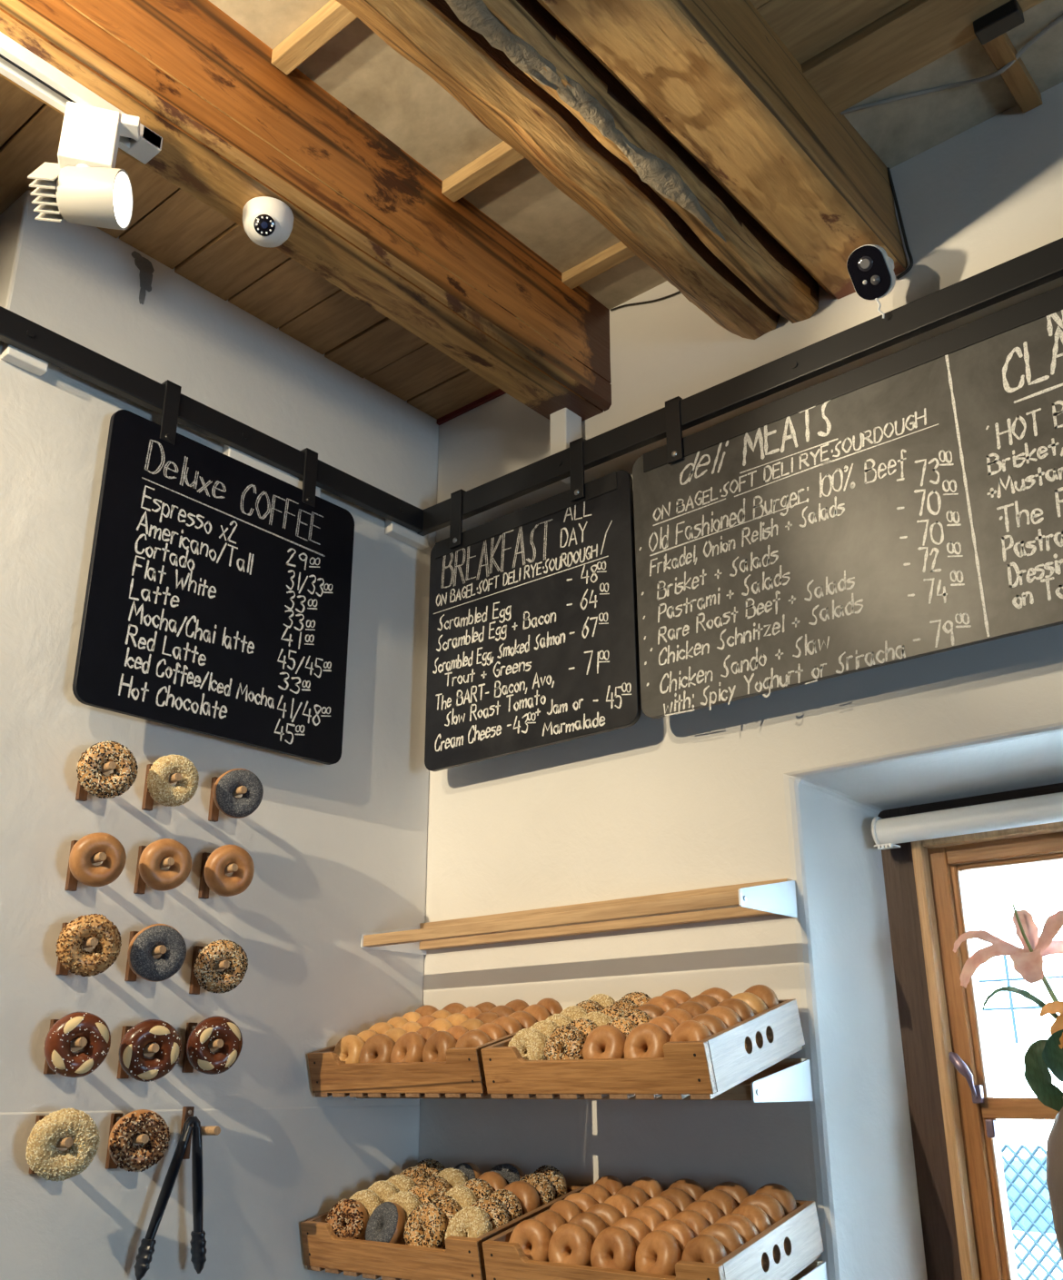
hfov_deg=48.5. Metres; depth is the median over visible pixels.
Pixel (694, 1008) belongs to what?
bagel
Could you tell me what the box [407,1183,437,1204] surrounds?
bagel
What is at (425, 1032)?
bagel
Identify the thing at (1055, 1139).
vase
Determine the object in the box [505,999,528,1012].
bagel
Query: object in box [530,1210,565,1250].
bagel
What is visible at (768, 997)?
bagel
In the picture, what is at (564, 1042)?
bagel
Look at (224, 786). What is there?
bagel
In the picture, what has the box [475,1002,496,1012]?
bagel
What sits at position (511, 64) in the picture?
log beam
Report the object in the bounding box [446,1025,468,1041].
bagel
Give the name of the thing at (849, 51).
boards
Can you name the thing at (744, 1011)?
bagel
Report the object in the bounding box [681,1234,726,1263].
bagel
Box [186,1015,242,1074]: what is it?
bagel
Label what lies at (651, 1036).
bagel
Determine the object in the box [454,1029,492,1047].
bagel
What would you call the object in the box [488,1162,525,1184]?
bagel
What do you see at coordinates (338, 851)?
wall
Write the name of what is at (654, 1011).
bagel
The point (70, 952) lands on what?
bagel
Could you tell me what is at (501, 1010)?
bagel
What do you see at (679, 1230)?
bagel
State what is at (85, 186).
track spotlight
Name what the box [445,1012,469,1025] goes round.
bagel
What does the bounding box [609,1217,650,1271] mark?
bagel
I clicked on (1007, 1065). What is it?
wall
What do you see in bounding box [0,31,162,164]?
track
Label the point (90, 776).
bagel
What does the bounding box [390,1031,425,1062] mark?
bagel
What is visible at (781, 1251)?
tray
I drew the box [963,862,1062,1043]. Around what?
window pane
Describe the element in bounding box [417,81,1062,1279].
wall
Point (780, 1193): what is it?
bagel
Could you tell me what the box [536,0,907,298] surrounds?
ceiling beam
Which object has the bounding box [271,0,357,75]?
batten
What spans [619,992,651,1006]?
bagel
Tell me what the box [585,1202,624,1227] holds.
bagel
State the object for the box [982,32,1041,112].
batten
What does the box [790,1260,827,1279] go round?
wall rack
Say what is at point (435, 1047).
bagel
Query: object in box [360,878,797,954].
wall rack
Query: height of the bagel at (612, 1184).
0.077 m
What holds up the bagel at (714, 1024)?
in the tray at (706, 1068)
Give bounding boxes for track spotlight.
[27,101,139,229]
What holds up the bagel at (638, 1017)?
in the tray at (706, 1068)
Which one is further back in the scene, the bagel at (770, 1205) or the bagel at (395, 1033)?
the bagel at (395, 1033)
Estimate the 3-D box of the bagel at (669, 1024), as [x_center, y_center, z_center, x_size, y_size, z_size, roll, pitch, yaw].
[0.203,0.625,1.835,0.078,0.078,0.035,-18,-27,40]
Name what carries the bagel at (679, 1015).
in the tray at (706, 1068)
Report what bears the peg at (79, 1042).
attached to the wall at (338, 851)
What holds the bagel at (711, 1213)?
on the tray at (781, 1251)
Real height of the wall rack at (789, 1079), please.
0.064 m
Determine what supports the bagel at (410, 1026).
in the tray at (462, 1073)
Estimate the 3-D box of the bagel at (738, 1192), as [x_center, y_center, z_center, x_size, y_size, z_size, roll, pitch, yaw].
[0.313,0.901,1.867,0.078,0.077,0.041,-12,-24,29]
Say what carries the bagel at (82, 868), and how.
hanging from the peg at (71, 883)
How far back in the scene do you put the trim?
2.90 m
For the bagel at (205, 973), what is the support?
hanging from the peg at (194, 987)
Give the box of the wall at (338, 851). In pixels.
[0,189,438,1279]
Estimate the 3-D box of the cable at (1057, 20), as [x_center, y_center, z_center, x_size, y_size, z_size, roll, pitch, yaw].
[0.863,-1.018,1.929,0.747,0.036,0.079,-17,-26,37]
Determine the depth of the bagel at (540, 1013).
2.15 m
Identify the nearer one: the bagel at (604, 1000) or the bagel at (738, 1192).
the bagel at (738, 1192)
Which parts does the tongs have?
arm, arm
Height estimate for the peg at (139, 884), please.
0.082 m
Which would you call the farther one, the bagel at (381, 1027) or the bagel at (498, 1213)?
the bagel at (381, 1027)
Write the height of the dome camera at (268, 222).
0.065 m
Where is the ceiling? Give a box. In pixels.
[208,0,1062,309]
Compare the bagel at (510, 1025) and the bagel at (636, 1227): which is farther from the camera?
the bagel at (510, 1025)
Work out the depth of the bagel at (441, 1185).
2.15 m
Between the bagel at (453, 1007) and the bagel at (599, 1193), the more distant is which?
the bagel at (453, 1007)
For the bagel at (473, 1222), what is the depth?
1.93 m
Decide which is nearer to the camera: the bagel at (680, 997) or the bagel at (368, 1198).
the bagel at (680, 997)
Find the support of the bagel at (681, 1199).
on the tray at (781, 1251)
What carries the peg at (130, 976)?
attached to the wall at (338, 851)
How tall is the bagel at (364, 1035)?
0.077 m
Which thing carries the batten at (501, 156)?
attached to the ceiling
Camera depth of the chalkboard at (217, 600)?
2.26 m
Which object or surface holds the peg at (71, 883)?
attached to the wall at (338, 851)
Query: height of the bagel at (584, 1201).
0.077 m
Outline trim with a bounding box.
[436,388,506,425]
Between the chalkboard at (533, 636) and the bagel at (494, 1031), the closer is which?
the bagel at (494, 1031)
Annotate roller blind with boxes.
[871,792,1062,849]
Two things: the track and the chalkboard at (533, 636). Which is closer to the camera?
the track
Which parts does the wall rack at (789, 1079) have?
rail, rail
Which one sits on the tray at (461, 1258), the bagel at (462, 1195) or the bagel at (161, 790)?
the bagel at (462, 1195)
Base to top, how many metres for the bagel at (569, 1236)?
0.079 m
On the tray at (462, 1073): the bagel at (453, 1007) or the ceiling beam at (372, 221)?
the bagel at (453, 1007)
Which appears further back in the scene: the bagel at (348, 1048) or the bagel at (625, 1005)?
the bagel at (348, 1048)
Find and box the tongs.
[134,1116,206,1279]
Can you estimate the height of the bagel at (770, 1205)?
0.077 m
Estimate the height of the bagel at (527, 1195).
0.088 m
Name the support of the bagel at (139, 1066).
hanging from the peg at (151, 1047)
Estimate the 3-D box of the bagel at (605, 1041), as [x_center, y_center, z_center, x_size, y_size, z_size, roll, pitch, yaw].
[0.115,0.645,1.853,0.079,0.078,0.044,-13,-24,31]
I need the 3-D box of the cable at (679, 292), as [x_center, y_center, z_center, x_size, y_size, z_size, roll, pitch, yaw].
[0.276,-0.751,2.583,0.256,0.057,0.004,-17,-26,37]
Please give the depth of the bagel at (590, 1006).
2.08 m
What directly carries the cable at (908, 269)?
attached to the wall at (791, 783)
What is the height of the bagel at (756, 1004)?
0.077 m
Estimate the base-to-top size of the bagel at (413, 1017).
0.077 m
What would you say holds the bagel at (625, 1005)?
on the tray at (706, 1068)
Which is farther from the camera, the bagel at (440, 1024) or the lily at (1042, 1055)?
the bagel at (440, 1024)
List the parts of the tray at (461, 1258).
panel, panel, panel, panel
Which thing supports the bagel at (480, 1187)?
on the tray at (461, 1258)
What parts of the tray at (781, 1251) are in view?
panel, panel, panel, panel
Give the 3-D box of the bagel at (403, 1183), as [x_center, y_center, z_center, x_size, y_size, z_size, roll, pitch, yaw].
[-0.253,1.052,2.214,0.089,0.089,0.048,-12,-24,28]
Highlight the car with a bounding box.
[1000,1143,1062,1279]
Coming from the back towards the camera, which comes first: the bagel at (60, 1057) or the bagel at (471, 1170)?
the bagel at (471, 1170)
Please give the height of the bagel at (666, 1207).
0.079 m
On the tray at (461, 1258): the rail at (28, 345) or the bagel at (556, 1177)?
the bagel at (556, 1177)
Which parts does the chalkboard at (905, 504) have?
plate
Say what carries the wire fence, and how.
on the street
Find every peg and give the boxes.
[28,1115,73,1173]
[43,1019,87,1074]
[55,922,98,975]
[64,840,106,891]
[75,752,116,801]
[105,1112,148,1169]
[116,1025,159,1078]
[124,931,166,982]
[133,845,174,894]
[141,764,181,811]
[180,1106,220,1159]
[181,1022,223,1072]
[188,945,229,994]
[198,852,238,899]
[208,776,247,822]
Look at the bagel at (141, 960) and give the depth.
1.95 m
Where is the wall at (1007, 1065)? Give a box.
[986,1042,1062,1148]
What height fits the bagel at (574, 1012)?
0.083 m
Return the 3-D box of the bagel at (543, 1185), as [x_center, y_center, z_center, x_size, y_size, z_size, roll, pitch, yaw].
[0.002,0.981,2.063,0.090,0.088,0.050,-16,-26,36]
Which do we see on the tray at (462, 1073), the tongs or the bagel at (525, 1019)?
the bagel at (525, 1019)
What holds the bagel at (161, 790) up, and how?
hanging from the peg at (147, 799)
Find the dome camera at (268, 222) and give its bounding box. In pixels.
[242,196,293,248]
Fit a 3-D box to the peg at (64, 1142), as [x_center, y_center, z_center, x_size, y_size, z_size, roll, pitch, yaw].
[-0.723,0.763,1.782,0.093,0.082,0.016,-17,-26,37]
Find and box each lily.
[952,903,1062,1111]
[1039,1001,1062,1048]
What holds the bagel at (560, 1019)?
in the tray at (706, 1068)
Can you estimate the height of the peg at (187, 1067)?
0.082 m
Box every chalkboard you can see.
[72,379,354,764]
[424,436,641,771]
[632,285,1062,718]
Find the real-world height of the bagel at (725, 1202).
0.080 m
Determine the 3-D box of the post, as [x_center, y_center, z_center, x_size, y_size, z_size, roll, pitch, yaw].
[0.076,-0.428,2.593,0.046,0.158,0.058,-17,-26,37]
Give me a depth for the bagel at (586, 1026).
1.93 m
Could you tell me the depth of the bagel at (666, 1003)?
1.98 m
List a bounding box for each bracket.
[972,0,1023,44]
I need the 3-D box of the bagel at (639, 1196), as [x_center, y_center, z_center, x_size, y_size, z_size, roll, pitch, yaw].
[0.164,0.938,1.934,0.036,0.078,0.078,18,-27,-40]
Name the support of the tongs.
hanging from the peg at (187, 1111)
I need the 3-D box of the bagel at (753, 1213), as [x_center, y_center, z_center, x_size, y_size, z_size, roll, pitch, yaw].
[0.322,0.881,1.754,0.044,0.076,0.077,16,-26,-37]
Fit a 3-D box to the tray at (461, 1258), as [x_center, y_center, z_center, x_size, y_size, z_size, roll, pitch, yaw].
[-0.153,1.044,2.094,0.434,0.139,0.301,-17,-26,37]
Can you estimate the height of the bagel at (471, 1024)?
0.077 m
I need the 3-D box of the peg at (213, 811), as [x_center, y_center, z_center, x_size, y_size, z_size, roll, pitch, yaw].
[-0.558,0.287,2.172,0.093,0.082,0.016,-17,-26,37]
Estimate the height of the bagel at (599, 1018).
0.081 m
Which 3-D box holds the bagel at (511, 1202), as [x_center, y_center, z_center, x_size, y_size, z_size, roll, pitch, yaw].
[-0.052,0.981,2.000,0.043,0.090,0.090,18,-27,-39]
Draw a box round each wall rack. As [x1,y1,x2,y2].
[353,1058,813,1102]
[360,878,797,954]
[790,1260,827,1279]
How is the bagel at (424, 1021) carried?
on the tray at (462, 1073)
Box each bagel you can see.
[25,1107,99,1181]
[43,1012,110,1077]
[55,913,121,976]
[69,832,126,886]
[76,740,138,798]
[108,1109,170,1171]
[118,1019,181,1081]
[127,923,186,982]
[138,838,191,891]
[146,754,198,806]
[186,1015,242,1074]
[193,939,248,993]
[203,844,254,896]
[212,768,263,818]
[326,1198,367,1240]
[333,1034,364,1063]
[349,1189,382,1240]
[357,1029,377,1042]
[358,1033,395,1062]
[365,1201,406,1243]
[367,1180,398,1202]
[368,1022,394,1033]
[384,1027,407,1042]
[386,1016,408,1028]
[386,1174,416,1191]
[387,1190,421,1244]
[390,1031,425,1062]
[399,1166,428,1185]
[400,1021,422,1032]
[401,1012,421,1022]
[403,1202,446,1249]
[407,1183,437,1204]
[414,1004,438,1016]
[414,1158,445,1177]
[416,1015,436,1027]
[416,1026,436,1042]
[421,1176,451,1196]
[422,1031,456,1061]
[427,1018,453,1031]
[430,1009,452,1019]
[430,1194,460,1249]
[436,1167,467,1188]
[442,1002,466,1013]
[444,1206,492,1241]
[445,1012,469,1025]
[445,1185,476,1210]
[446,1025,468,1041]
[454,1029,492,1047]
[455,1162,481,1180]
[459,1018,484,1031]
[460,1006,482,1019]
[461,1178,493,1200]
[469,1197,511,1230]
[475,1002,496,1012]
[475,1012,499,1023]
[476,1022,506,1040]
[477,1170,507,1190]
[487,1189,522,1220]
[488,1005,515,1016]
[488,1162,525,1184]
[491,1016,522,1034]
[504,1180,540,1215]
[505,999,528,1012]
[507,1011,536,1029]
[507,1027,546,1060]
[508,1219,551,1261]
[518,1172,555,1206]
[523,1003,550,1022]
[530,1020,558,1038]
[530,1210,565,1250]
[534,1164,566,1199]
[536,998,563,1015]
[543,1024,585,1060]
[545,1013,573,1026]
[547,1222,593,1266]
[548,1200,581,1223]
[559,1005,587,1020]
[564,1192,597,1212]
[567,1018,597,1038]
[567,1211,608,1251]
[576,1000,603,1012]
[579,1183,610,1203]
[581,1011,612,1026]
[582,1024,625,1059]
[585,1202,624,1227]
[588,993,615,1008]
[590,1226,636,1271]
[594,1175,624,1196]
[597,1005,624,1019]
[603,1193,636,1217]
[606,1017,636,1037]
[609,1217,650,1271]
[610,999,638,1012]
[615,1185,649,1207]
[618,1009,652,1025]
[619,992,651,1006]
[623,1022,669,1058]
[626,1206,664,1231]
[631,1176,663,1199]
[635,1003,664,1018]
[635,1230,681,1276]
[641,1196,679,1220]
[645,995,678,1012]
[645,1015,679,1051]
[653,1219,694,1255]
[656,1187,693,1211]
[661,989,691,1004]
[661,1008,693,1023]
[667,1178,705,1201]
[669,1020,711,1041]
[671,1210,709,1236]
[674,1001,707,1017]
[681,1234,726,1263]
[684,1200,724,1225]
[687,994,719,1010]
[690,1013,726,1035]
[698,1189,737,1215]
[698,1223,744,1255]
[699,987,733,1002]
[704,1005,741,1028]
[713,1181,750,1206]
[714,1213,758,1242]
[717,998,754,1021]
[730,992,767,1015]
[731,1203,771,1233]
[738,1192,784,1225]
[743,984,778,1009]
[754,1183,796,1216]
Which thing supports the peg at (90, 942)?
attached to the wall at (338, 851)
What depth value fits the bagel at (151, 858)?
2.00 m
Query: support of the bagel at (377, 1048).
in the tray at (462, 1073)
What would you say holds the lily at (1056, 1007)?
in the vase
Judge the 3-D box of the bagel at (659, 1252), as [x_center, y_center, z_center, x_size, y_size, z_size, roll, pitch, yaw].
[0.182,0.898,1.706,0.045,0.078,0.080,15,-26,-35]
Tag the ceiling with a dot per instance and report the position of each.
(356, 66)
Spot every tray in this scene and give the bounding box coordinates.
[300,1184,585,1279]
[307,1026,530,1097]
[480,999,804,1099]
[482,1200,823,1279]
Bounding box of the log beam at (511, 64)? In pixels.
[335,0,818,339]
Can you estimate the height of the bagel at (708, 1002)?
0.078 m
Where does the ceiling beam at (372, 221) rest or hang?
attached to the ceiling
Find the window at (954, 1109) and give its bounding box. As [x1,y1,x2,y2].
[877,782,1062,1279]
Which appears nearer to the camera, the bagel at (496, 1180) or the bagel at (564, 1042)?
the bagel at (564, 1042)
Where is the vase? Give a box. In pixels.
[1046,1096,1062,1261]
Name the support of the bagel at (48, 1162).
hanging from the peg at (64, 1142)
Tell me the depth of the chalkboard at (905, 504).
2.01 m
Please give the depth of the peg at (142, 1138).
1.88 m
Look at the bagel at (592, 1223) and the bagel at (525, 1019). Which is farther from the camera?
the bagel at (525, 1019)
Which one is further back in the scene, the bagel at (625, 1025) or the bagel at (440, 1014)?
the bagel at (440, 1014)
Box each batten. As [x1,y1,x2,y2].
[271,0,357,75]
[441,140,525,202]
[561,241,635,288]
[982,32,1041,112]
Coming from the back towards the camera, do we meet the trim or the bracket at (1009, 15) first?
the trim
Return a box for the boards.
[749,0,1044,114]
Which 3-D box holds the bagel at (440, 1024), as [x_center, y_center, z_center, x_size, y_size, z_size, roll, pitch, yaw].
[-0.172,0.744,2.188,0.036,0.081,0.080,18,-27,-39]
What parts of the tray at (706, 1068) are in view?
panel, panel, panel, panel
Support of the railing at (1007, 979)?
on the wall at (1007, 1065)
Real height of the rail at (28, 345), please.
0.079 m
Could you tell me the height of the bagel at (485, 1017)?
0.078 m
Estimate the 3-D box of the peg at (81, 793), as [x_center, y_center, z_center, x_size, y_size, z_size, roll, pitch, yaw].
[-0.730,0.223,1.982,0.093,0.082,0.016,-17,-26,37]
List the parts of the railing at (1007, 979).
post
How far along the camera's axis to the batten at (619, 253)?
2.50 m
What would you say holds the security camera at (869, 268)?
attached to the ceiling beam at (714, 74)
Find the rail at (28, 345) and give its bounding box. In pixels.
[0,238,1062,549]
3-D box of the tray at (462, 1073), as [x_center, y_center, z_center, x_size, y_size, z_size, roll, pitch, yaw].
[-0.159,0.769,2.193,0.434,0.150,0.301,-17,-26,37]
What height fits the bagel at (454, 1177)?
0.092 m
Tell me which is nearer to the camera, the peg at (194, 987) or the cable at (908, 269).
the peg at (194, 987)
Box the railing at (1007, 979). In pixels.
[978,955,1062,1042]
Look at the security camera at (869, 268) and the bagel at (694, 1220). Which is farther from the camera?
the security camera at (869, 268)
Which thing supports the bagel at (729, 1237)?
in the tray at (781, 1251)
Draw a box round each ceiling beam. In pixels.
[0,0,611,421]
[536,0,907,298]
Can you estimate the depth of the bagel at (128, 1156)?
1.85 m
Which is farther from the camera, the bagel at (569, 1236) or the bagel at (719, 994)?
the bagel at (719, 994)
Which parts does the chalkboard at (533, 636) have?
plate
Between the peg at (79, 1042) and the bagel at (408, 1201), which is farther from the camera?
the bagel at (408, 1201)
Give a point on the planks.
(168, 224)
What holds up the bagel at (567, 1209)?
in the tray at (781, 1251)
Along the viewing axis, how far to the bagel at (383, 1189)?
2.18 m
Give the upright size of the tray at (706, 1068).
0.150 m
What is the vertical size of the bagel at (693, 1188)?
0.079 m
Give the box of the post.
[549,407,581,484]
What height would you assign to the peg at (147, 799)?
0.082 m
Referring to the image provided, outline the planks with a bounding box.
[0,76,498,419]
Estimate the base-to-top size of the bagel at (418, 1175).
0.090 m
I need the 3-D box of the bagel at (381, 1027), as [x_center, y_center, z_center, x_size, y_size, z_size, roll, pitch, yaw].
[-0.292,0.782,2.284,0.080,0.080,0.036,-12,-24,29]
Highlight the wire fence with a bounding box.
[1001,1143,1062,1279]
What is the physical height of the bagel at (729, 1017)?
0.078 m
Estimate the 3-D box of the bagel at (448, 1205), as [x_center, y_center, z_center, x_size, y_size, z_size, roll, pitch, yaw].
[-0.154,1.004,2.029,0.044,0.089,0.090,17,-27,-39]
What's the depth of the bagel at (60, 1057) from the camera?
1.81 m
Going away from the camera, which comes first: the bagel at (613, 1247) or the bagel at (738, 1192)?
the bagel at (613, 1247)
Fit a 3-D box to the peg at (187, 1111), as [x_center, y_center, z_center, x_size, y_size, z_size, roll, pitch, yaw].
[-0.553,0.824,1.971,0.093,0.082,0.016,-17,-26,37]
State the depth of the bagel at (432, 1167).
2.28 m
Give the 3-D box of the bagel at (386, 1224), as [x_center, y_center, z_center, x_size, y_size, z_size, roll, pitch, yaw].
[-0.255,1.027,2.056,0.055,0.084,0.087,18,-27,-40]
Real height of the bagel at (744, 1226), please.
0.077 m
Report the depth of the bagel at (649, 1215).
1.82 m
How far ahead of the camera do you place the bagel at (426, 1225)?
1.99 m
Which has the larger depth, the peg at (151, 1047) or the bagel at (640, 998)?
the bagel at (640, 998)
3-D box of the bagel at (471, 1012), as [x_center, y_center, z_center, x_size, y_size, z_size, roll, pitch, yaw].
[-0.118,0.741,2.252,0.037,0.079,0.079,19,-28,-41]
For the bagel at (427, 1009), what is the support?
on the tray at (462, 1073)
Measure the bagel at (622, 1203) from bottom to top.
0.078 m
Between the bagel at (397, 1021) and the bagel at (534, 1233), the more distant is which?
the bagel at (397, 1021)
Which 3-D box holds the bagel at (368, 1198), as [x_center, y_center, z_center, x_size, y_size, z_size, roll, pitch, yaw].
[-0.306,1.051,2.149,0.089,0.089,0.043,-12,-24,28]
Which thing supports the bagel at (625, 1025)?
in the tray at (706, 1068)
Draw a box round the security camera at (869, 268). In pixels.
[846,244,895,318]
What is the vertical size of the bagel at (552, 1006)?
0.078 m
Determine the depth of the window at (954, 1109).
2.00 m
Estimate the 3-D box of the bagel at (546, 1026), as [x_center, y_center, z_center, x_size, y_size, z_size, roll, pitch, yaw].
[0.018,0.681,1.983,0.046,0.081,0.082,18,-28,-40]
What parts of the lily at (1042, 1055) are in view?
stem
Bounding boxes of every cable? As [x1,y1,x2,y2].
[610,290,680,311]
[840,14,1062,115]
[886,167,912,279]
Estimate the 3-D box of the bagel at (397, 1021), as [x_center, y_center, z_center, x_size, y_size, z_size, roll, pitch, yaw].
[-0.267,0.781,2.318,0.077,0.078,0.038,-17,-26,37]
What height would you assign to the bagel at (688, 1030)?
0.079 m
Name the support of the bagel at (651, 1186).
in the tray at (781, 1251)
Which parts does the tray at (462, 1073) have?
panel, panel, panel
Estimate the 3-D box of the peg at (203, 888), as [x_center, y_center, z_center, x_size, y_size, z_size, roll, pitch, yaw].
[-0.561,0.419,2.118,0.093,0.082,0.016,-17,-26,37]
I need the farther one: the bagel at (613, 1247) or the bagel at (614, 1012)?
the bagel at (614, 1012)
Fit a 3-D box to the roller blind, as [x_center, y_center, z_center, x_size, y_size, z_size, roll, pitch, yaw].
[1.015,0.236,1.835,1.018,0.064,0.074,-17,-26,37]
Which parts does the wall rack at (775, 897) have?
rail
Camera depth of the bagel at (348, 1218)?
2.11 m

